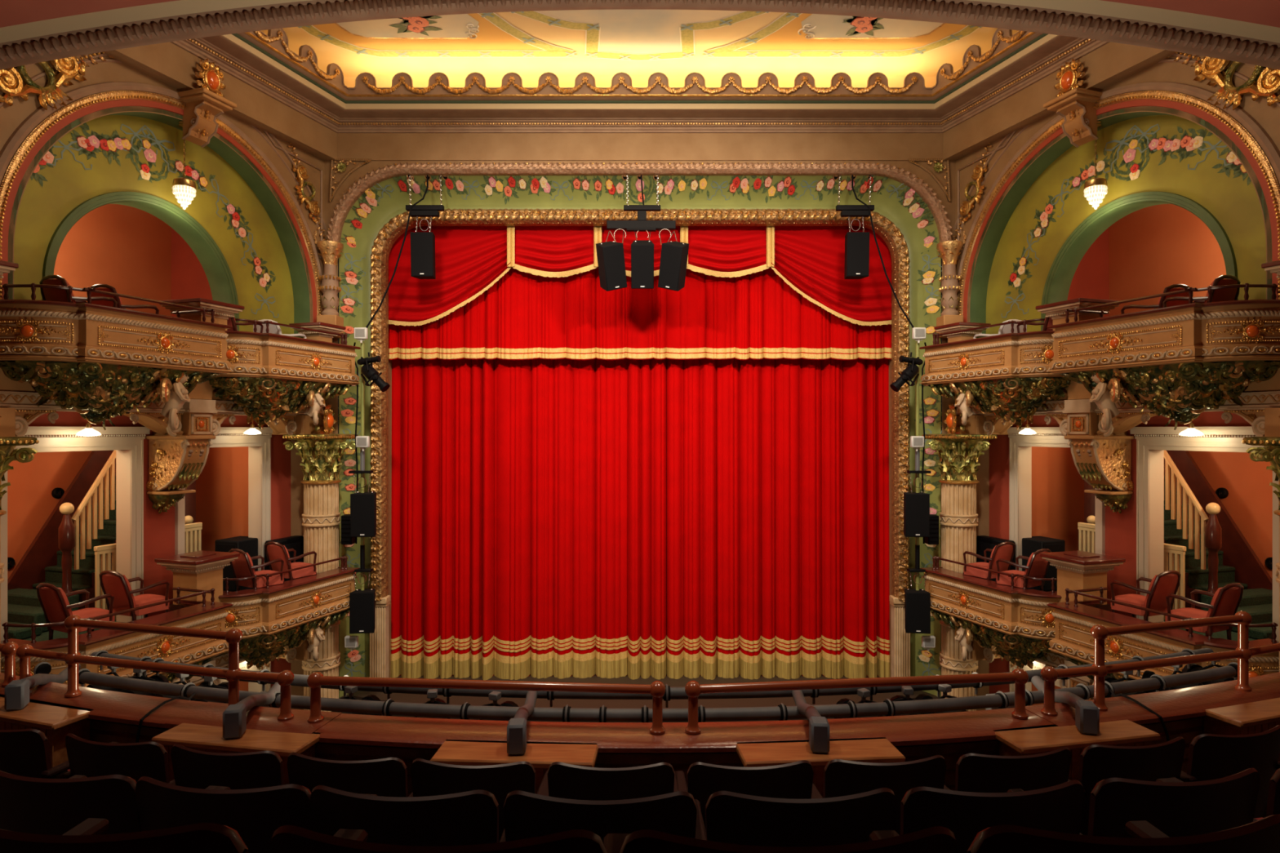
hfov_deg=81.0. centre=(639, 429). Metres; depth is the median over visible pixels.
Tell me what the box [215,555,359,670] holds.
box
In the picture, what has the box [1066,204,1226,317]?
wall
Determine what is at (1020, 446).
door
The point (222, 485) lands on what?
wall
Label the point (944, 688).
lantern
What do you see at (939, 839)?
seat
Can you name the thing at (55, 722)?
table
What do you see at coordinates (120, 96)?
trim
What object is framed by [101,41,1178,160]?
cornice
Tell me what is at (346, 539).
pack
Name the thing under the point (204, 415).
trim
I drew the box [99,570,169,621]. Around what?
armchair
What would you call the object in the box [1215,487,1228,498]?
wall socket
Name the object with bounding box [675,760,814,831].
seat
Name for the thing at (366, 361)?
spotlight
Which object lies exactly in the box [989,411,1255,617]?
wall
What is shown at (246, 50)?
trim
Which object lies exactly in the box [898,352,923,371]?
spotlight
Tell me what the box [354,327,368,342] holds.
floodlight
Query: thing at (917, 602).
loudspeaker
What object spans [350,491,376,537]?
loudspeaker
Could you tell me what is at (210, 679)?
lantern
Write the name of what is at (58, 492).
wall socket
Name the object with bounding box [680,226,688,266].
curtain braid
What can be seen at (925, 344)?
cable
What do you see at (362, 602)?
loudspeaker
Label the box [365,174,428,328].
cable
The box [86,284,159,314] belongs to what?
armchair
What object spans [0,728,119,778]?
seat
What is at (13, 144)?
trim
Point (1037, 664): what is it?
door
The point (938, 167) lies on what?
trim
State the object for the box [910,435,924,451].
floodlight
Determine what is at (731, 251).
swag
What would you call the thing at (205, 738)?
table
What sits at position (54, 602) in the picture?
armchair
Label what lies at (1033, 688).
wall
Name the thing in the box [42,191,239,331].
trim
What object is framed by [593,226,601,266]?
curtain braid
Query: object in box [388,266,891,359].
curtain valance
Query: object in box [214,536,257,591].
subwoofer
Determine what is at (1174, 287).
armchair
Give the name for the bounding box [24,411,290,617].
wall
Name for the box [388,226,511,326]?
swag
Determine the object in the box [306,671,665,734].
pipe railing
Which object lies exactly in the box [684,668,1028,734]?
pipe railing
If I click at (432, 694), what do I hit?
lantern
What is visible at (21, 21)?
trim
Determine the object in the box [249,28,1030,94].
trim
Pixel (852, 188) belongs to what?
cable
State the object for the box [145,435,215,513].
bracket
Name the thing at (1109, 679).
lantern
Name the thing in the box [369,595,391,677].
column
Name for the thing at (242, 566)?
armchair
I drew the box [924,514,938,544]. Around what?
pack
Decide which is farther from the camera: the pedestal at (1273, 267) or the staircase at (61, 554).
the staircase at (61, 554)
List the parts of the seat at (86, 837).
armrest, backrest, armrest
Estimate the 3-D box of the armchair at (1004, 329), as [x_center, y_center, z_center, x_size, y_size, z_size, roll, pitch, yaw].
[5.035,-1.139,10.473,0.528,0.720,0.601,0,0,-18]
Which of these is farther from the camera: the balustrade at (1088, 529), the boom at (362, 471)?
the boom at (362, 471)
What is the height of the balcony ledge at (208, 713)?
0.045 m
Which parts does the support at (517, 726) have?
arm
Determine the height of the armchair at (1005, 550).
0.815 m
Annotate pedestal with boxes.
[0,260,18,278]
[154,550,239,604]
[159,297,244,359]
[288,321,346,342]
[933,321,991,342]
[1035,297,1120,359]
[1040,550,1125,604]
[1261,260,1279,278]
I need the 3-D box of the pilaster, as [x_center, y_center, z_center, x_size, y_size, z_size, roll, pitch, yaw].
[4.220,4.070,12.110,0.320,2.740,0.220,0,0,0]
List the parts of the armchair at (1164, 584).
armrest, seat, armrest, backrest, frame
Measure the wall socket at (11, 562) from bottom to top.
0.150 m
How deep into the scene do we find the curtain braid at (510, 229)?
12.25 m
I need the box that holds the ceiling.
[260,8,1019,87]
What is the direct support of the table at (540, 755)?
on the floor
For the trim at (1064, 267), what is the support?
attached to the arch at (1169, 153)
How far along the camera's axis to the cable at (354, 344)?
11.39 m
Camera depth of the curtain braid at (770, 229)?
12.25 m
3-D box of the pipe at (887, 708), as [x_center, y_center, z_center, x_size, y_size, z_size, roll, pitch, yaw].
[-0.010,1.716,4.875,8.492,0.147,0.950,0,0,0]
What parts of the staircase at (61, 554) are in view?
wall skirting, newel post, handrail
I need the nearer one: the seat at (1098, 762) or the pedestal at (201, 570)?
the seat at (1098, 762)
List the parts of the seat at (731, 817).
armrest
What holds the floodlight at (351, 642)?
attached to the boom at (362, 471)
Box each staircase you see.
[7,449,195,639]
[1084,449,1272,639]
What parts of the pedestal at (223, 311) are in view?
cornice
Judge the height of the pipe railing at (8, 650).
0.265 m
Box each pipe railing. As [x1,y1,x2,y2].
[0,641,18,686]
[16,614,293,721]
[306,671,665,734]
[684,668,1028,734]
[1040,610,1279,716]
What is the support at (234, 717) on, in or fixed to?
on the table at (205, 738)
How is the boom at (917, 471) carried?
attached to the box at (1016, 624)
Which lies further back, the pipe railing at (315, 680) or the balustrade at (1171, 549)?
the balustrade at (1171, 549)
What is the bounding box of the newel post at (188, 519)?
[185,515,193,524]
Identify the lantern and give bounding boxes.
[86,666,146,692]
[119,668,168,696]
[156,673,214,700]
[192,675,228,703]
[331,685,382,715]
[414,688,450,719]
[477,691,518,720]
[834,688,884,719]
[889,685,924,715]
[915,684,967,714]
[1104,671,1145,697]
[1182,660,1234,684]
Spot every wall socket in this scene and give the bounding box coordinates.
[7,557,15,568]
[51,487,64,498]
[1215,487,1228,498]
[1264,557,1272,568]
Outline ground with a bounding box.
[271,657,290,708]
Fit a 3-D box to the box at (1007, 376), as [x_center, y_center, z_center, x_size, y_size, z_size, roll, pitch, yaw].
[4.966,-0.712,10.429,0.848,1.452,2.216,0,0,-18]
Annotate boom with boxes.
[349,342,373,590]
[906,342,930,590]
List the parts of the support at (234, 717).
arm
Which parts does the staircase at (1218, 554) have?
handrail, newel post, wall skirting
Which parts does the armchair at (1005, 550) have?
armrest, seat, armrest, backrest, frame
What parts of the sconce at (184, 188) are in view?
chain, crown, keystone bracket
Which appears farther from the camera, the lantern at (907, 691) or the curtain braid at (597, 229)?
the curtain braid at (597, 229)
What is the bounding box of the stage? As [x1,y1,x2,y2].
[339,674,938,722]
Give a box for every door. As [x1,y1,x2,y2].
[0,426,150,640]
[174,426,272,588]
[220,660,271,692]
[1007,426,1105,588]
[1008,660,1060,692]
[1129,426,1279,640]
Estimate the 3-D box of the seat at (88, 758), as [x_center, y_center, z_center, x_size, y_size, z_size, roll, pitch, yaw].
[-2.191,1.729,3.362,0.560,0.861,0.498,0,0,12]
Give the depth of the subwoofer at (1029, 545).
10.91 m
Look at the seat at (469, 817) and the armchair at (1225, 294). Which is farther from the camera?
the armchair at (1225, 294)
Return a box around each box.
[0,283,232,430]
[0,586,232,687]
[208,318,360,430]
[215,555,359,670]
[919,318,1071,430]
[920,555,1064,669]
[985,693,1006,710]
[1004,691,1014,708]
[1047,283,1279,430]
[1047,586,1279,698]
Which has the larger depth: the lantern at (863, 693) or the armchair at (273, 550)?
the armchair at (273, 550)
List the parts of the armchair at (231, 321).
backrest, frame, armrest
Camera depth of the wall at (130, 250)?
10.79 m
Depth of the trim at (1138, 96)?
8.30 m
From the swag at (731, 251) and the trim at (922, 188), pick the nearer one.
the trim at (922, 188)
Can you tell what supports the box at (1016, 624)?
attached to the wall at (1033, 688)
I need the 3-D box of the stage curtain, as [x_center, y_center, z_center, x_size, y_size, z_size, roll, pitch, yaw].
[0.000,0.327,12.696,8.701,7.854,0.327,0,0,0]
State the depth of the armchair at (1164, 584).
8.39 m
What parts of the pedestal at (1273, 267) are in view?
cornice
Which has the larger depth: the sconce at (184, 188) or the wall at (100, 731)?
the sconce at (184, 188)
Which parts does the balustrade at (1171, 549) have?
rail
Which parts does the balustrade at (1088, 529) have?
rail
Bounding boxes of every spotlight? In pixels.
[356,352,381,371]
[360,364,390,391]
[889,364,919,391]
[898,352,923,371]
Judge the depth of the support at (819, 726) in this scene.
3.71 m
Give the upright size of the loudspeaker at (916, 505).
0.668 m
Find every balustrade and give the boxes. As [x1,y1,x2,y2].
[93,543,115,619]
[185,522,202,553]
[1077,522,1094,553]
[1164,543,1186,619]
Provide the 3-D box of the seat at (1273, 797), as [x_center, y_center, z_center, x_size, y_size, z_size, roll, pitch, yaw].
[1.974,1.354,2.308,0.560,0.861,0.498,0,0,-11]
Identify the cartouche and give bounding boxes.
[314,403,337,434]
[942,403,965,434]
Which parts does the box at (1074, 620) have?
rail post, rail post, guilloche moulding, rail post, panel, rope moulding, rail, rail post, rail post, rail post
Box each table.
[0,693,94,769]
[151,723,319,784]
[430,739,598,794]
[736,737,905,798]
[994,720,1159,780]
[1204,697,1279,761]
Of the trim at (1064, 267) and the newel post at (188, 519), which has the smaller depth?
the trim at (1064, 267)
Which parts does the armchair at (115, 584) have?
frame, backrest, armrest, seat, armrest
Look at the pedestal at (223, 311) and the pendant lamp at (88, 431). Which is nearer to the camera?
the pendant lamp at (88, 431)
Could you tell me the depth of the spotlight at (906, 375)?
11.02 m
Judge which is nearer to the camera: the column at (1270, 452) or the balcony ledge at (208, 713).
the balcony ledge at (208, 713)
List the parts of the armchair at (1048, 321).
armrest, frame, backrest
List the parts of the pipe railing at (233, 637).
post, post, rail, rail, post, post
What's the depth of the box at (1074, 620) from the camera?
8.15 m
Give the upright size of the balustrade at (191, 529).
1.047 m
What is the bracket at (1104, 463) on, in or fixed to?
attached to the wall at (1120, 528)
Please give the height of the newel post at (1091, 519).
1.136 m
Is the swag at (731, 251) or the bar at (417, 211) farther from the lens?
the swag at (731, 251)
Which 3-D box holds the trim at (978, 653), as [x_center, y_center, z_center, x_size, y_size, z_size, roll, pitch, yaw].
[5.909,2.887,9.217,0.660,1.094,5.360,0,0,-18]
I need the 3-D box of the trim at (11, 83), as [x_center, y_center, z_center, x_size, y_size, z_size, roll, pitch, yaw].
[-5.655,-3.081,9.281,0.128,2.584,5.575,0,0,18]
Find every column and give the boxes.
[0,436,39,672]
[282,433,357,711]
[922,433,996,711]
[1241,436,1279,671]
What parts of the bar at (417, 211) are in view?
chain, chain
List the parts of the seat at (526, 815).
armrest, armrest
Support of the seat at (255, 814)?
on the floor
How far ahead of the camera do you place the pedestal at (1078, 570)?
9.22 m
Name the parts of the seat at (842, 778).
armrest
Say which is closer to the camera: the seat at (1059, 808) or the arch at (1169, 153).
the seat at (1059, 808)
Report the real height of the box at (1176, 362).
1.451 m
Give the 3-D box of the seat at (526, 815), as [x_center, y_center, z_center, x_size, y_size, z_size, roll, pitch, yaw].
[-0.102,1.354,2.121,0.560,0.861,0.498,0,0,1]
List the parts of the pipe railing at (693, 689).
post, rail, post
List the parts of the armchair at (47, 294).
frame, backrest, armrest, armrest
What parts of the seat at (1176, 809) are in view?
armrest, backrest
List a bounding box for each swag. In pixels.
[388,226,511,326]
[511,226,596,277]
[601,226,679,276]
[686,226,769,277]
[770,226,891,325]
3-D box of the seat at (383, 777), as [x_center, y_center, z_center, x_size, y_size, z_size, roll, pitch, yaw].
[-1.161,1.729,3.196,0.560,0.861,0.498,0,0,6]
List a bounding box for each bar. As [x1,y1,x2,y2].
[405,175,444,231]
[623,175,660,211]
[835,174,874,231]
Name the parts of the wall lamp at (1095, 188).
keystone bracket, crown, chain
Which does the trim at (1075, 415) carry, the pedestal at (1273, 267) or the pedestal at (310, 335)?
the pedestal at (1273, 267)
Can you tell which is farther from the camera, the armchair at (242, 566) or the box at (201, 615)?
the armchair at (242, 566)
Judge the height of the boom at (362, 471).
4.350 m
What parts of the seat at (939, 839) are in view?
armrest, armrest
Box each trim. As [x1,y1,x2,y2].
[0,0,1279,69]
[0,51,326,260]
[0,57,324,337]
[0,90,323,315]
[0,367,333,436]
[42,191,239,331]
[169,31,1110,133]
[184,640,307,685]
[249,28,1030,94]
[326,162,953,242]
[328,158,371,201]
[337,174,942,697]
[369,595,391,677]
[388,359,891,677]
[908,158,951,201]
[946,367,1279,436]
[953,51,1279,260]
[955,57,1279,337]
[956,90,1279,315]
[971,640,1093,700]
[1040,191,1237,331]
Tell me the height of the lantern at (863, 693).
0.288 m
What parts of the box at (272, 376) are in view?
rail post, rail post, panel, rail, rope moulding, guilloche moulding, rail post, rail post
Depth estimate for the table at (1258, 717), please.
4.22 m
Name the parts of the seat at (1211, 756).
armrest, armrest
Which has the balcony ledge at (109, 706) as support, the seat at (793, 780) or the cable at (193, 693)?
the cable at (193, 693)
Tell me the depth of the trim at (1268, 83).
7.89 m
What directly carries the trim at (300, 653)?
attached to the wall at (158, 528)
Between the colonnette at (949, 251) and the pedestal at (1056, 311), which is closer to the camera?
the pedestal at (1056, 311)
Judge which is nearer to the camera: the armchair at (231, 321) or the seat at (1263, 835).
the seat at (1263, 835)
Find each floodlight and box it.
[344,635,358,651]
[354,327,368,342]
[355,435,369,451]
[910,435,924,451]
[911,327,925,342]
[921,635,935,651]
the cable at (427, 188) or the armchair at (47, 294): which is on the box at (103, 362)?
the armchair at (47, 294)
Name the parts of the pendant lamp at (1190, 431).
rod, lamp shade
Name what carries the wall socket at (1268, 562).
attached to the wall at (1057, 485)
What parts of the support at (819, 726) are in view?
arm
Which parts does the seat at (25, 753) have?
backrest, armrest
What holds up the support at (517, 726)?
on the table at (540, 755)
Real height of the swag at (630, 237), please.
1.005 m
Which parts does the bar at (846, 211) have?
chain, chain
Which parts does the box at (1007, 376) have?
rail post, rail post, guilloche moulding, rope moulding, rail, panel, rail post, rail post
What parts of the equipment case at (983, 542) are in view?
panel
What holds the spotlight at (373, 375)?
attached to the boom at (362, 471)
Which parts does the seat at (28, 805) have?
backrest, armrest, armrest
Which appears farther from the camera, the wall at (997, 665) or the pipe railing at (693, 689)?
the wall at (997, 665)
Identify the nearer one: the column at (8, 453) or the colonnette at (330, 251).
the column at (8, 453)
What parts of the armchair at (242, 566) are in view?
frame, backrest, armrest, seat, armrest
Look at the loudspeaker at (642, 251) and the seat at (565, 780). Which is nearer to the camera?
the seat at (565, 780)
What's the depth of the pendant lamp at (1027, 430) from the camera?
10.54 m
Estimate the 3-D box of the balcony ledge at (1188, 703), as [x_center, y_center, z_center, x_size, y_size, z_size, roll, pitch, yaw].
[3.833,1.619,4.693,3.422,0.045,0.421,0,0,-20]
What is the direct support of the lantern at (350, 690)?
hanging from the pipe at (671, 693)
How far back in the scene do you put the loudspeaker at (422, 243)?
11.39 m
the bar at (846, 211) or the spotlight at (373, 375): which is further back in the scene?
the bar at (846, 211)
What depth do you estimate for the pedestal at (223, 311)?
9.18 m
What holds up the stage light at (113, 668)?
hanging from the pipe at (671, 693)
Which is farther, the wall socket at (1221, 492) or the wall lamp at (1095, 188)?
the wall socket at (1221, 492)
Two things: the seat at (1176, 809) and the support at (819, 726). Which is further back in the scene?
the support at (819, 726)
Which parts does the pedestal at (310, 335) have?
cornice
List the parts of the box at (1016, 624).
rail post, rail post, rope moulding, panel, guilloche moulding, rail, rail post, rail post, rail post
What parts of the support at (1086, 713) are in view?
arm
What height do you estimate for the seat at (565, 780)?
0.861 m
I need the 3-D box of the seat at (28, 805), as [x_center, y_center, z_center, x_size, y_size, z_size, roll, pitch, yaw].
[-1.574,1.354,2.240,0.560,0.861,0.498,0,0,9]
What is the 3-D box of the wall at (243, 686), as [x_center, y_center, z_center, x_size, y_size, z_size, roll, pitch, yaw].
[-6.924,4.380,9.720,2.620,2.480,6.100,0,0,18]
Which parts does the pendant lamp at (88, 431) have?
rod, lamp shade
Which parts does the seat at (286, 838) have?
armrest, armrest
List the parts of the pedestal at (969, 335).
cornice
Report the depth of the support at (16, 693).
4.30 m
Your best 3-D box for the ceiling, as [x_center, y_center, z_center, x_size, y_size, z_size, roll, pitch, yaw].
[0.000,-5.228,7.850,14.948,0.755,8.700,0,0,0]
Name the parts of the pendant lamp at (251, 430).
lamp shade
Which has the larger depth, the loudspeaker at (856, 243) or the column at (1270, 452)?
the loudspeaker at (856, 243)
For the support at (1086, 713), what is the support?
on the table at (1023, 741)
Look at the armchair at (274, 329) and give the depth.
10.21 m
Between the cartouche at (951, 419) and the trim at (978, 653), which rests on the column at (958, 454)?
the cartouche at (951, 419)
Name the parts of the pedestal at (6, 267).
cornice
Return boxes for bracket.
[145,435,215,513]
[1064,435,1134,513]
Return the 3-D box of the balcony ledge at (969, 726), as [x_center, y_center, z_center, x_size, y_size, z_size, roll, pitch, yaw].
[0.263,1.623,4.041,4.063,0.045,0.496,0,0,-1]
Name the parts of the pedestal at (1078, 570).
cornice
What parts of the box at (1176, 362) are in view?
rail post, rail post, rail post, panel, rope moulding, guilloche moulding, rail, rail post, rail post, rail post, rail post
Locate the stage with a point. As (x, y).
(682, 682)
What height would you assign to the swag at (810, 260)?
1.807 m
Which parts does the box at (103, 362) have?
rail post, rail post, rail post, rail post, rail, rope moulding, guilloche moulding, panel, rail post, rail post, rail post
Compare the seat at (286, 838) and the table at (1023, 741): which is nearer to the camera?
the seat at (286, 838)
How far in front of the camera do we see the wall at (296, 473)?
11.72 m
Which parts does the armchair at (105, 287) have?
frame, backrest, armrest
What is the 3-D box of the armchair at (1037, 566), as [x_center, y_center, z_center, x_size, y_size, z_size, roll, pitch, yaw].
[5.157,1.974,10.073,0.528,0.815,0.601,0,0,-32]
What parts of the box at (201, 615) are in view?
rail post, rail post, rail post, rail, rope moulding, guilloche moulding, rail post, rail post, rail post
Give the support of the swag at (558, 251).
hanging from the trim at (890, 360)
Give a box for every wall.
[0,52,324,322]
[7,446,248,641]
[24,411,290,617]
[89,717,1204,797]
[239,680,248,691]
[290,160,989,711]
[955,52,1279,322]
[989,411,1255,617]
[989,657,1008,693]
[1031,446,1272,640]
[1031,683,1060,705]
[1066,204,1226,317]
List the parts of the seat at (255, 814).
armrest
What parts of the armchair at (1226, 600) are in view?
armrest, seat, armrest, backrest, frame, leg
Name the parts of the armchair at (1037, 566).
armrest, seat, armrest, backrest, frame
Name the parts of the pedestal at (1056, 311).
cornice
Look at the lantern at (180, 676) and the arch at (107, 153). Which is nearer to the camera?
the lantern at (180, 676)
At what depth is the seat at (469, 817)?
1.91 m
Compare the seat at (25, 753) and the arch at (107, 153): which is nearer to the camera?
the seat at (25, 753)
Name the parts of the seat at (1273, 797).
armrest, backrest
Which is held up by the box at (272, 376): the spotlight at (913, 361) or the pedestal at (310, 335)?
the pedestal at (310, 335)
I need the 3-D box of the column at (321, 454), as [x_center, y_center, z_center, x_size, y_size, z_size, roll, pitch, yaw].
[-4.832,2.855,11.371,0.877,5.570,0.877,0,0,22]
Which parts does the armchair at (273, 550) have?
frame, backrest, armrest, seat, armrest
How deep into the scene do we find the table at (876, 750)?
3.70 m
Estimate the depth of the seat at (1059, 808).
1.93 m
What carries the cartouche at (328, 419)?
on the column at (321, 454)
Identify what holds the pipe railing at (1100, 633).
on the balcony ledge at (1188, 703)
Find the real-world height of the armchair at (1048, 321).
0.815 m
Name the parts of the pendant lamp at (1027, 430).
lamp shade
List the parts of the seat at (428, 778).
armrest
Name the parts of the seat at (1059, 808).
armrest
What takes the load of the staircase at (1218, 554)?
on the wall at (1057, 485)
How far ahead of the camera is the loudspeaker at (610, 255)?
11.20 m
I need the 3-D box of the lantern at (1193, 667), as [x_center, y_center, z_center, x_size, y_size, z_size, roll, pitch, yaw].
[4.164,1.784,5.458,0.217,0.288,0.365,0,0,-7]
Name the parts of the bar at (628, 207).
chain, chain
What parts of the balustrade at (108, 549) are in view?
rail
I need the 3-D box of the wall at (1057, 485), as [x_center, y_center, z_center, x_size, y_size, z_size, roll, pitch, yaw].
[6.924,1.090,9.720,2.620,2.580,6.100,0,0,-18]
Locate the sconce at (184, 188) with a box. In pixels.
[172,58,236,208]
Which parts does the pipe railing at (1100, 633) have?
post, post, rail, rail, post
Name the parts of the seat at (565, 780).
armrest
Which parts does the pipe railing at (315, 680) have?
post, rail, post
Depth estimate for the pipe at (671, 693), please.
4.86 m
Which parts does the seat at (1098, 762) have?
armrest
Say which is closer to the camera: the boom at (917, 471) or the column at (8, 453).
the column at (8, 453)
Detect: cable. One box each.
[135,692,195,742]
[353,342,358,543]
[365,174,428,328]
[640,174,644,204]
[851,174,914,328]
[921,342,926,543]
[1109,688,1169,742]
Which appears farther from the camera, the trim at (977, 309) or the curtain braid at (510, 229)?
the curtain braid at (510, 229)
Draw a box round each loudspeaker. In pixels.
[349,588,375,633]
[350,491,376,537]
[410,231,435,279]
[595,240,626,291]
[631,240,653,288]
[657,240,688,291]
[844,231,869,279]
[903,491,929,537]
[904,588,930,633]
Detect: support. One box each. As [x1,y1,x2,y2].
[4,662,80,711]
[222,682,279,739]
[506,690,537,755]
[791,689,829,753]
[1031,675,1099,735]
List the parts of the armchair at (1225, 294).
armrest, armrest, backrest, frame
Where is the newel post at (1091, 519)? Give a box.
[1086,515,1094,524]
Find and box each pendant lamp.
[75,422,101,435]
[243,420,261,434]
[1018,420,1036,434]
[1178,422,1204,435]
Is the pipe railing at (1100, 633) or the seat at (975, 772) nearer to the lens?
the seat at (975, 772)
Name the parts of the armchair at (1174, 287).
armrest, backrest, frame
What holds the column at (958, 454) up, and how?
on the floor
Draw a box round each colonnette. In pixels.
[316,240,343,337]
[936,240,963,337]
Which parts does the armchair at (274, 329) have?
frame, backrest, armrest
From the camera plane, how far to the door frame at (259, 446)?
11.17 m
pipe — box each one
[33,662,1237,722]
[90,648,1213,707]
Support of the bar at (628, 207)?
hanging from the wall at (296, 473)
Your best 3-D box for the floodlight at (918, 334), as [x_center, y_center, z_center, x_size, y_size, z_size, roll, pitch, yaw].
[4.174,-1.407,11.212,0.190,0.225,0.076,0,0,0]
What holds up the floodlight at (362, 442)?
attached to the boom at (362, 471)
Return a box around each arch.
[13,115,293,333]
[986,115,1266,333]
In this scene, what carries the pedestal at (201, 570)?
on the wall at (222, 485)
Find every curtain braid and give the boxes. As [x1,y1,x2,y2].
[506,226,515,266]
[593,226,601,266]
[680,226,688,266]
[766,226,774,266]
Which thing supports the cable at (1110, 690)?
on the balcony ledge at (1188, 703)
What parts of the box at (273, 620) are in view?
rail post, rail post, rail post, rail, panel, rope moulding, guilloche moulding, rail post, rail post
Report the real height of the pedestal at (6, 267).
1.215 m
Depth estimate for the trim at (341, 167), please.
11.69 m
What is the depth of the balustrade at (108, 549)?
9.22 m
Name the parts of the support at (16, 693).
arm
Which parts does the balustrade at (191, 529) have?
rail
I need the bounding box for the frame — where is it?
[605,210,677,244]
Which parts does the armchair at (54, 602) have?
leg, frame, backrest, armrest, seat, armrest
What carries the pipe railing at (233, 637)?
on the balcony ledge at (109, 706)
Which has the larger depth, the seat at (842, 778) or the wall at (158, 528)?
the wall at (158, 528)
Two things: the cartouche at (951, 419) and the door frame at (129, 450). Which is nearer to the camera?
the door frame at (129, 450)
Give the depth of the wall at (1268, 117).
8.70 m
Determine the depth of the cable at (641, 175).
11.53 m
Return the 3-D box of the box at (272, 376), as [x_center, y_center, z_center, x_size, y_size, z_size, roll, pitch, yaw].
[-4.966,-0.712,10.429,0.848,1.452,2.216,0,0,18]
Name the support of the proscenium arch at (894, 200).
attached to the wall at (296, 473)
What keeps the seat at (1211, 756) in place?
on the floor
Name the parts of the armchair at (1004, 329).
armrest, backrest, frame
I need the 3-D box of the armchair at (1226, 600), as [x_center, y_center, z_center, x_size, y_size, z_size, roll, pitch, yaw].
[5.935,1.974,7.885,0.528,0.815,0.601,0,0,-26]
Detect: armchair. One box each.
[35,582,115,639]
[39,275,117,307]
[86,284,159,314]
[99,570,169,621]
[226,315,263,333]
[228,548,284,591]
[253,319,306,338]
[264,542,316,580]
[963,542,1015,580]
[973,319,1026,338]
[995,548,1051,591]
[1016,315,1053,333]
[1110,570,1181,621]
[1120,284,1193,314]
[1162,275,1240,307]
[1164,582,1244,639]
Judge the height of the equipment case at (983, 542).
0.720 m
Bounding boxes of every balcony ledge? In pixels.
[0,672,206,729]
[164,702,342,733]
[313,707,1055,754]
[1025,671,1279,726]
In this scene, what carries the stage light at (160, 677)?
hanging from the pipe at (671, 693)
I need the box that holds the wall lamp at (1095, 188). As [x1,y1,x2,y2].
[1043,58,1107,208]
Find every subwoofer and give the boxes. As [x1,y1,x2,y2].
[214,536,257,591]
[1022,536,1065,591]
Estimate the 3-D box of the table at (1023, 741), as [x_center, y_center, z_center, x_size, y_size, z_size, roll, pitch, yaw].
[2.302,1.885,3.965,0.840,0.570,0.240,0,0,-12]
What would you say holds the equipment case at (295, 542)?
on the wall at (222, 485)
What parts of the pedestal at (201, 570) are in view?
cornice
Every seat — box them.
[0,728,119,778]
[0,770,230,835]
[0,817,356,852]
[60,733,175,784]
[135,776,377,852]
[170,743,284,789]
[267,825,630,852]
[286,752,413,797]
[309,785,505,846]
[410,758,548,842]
[500,790,702,843]
[545,761,678,800]
[603,826,959,852]
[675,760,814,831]
[693,787,897,847]
[811,755,946,835]
[869,814,1279,852]
[900,779,1084,852]
[943,746,1071,792]
[1011,768,1259,838]
[1067,736,1190,835]
[1165,768,1279,822]
[1180,724,1279,818]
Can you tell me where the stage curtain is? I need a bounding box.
[391,358,889,679]
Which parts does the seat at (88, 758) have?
armrest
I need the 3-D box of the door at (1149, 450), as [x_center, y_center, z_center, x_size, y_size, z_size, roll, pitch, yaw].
[6.519,1.175,8.574,0.370,2.410,1.797,0,0,-18]
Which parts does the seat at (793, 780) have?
armrest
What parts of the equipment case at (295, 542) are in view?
panel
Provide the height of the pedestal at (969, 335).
0.795 m
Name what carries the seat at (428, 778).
on the floor
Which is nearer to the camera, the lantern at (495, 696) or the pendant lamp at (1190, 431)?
the lantern at (495, 696)
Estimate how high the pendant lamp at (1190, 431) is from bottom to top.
0.276 m
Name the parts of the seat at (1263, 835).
armrest, armrest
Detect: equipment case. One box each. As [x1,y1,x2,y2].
[264,535,303,582]
[976,535,1015,582]
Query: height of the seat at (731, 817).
0.861 m
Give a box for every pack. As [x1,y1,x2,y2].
[341,514,355,544]
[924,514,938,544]
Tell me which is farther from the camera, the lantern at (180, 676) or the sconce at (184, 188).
the sconce at (184, 188)

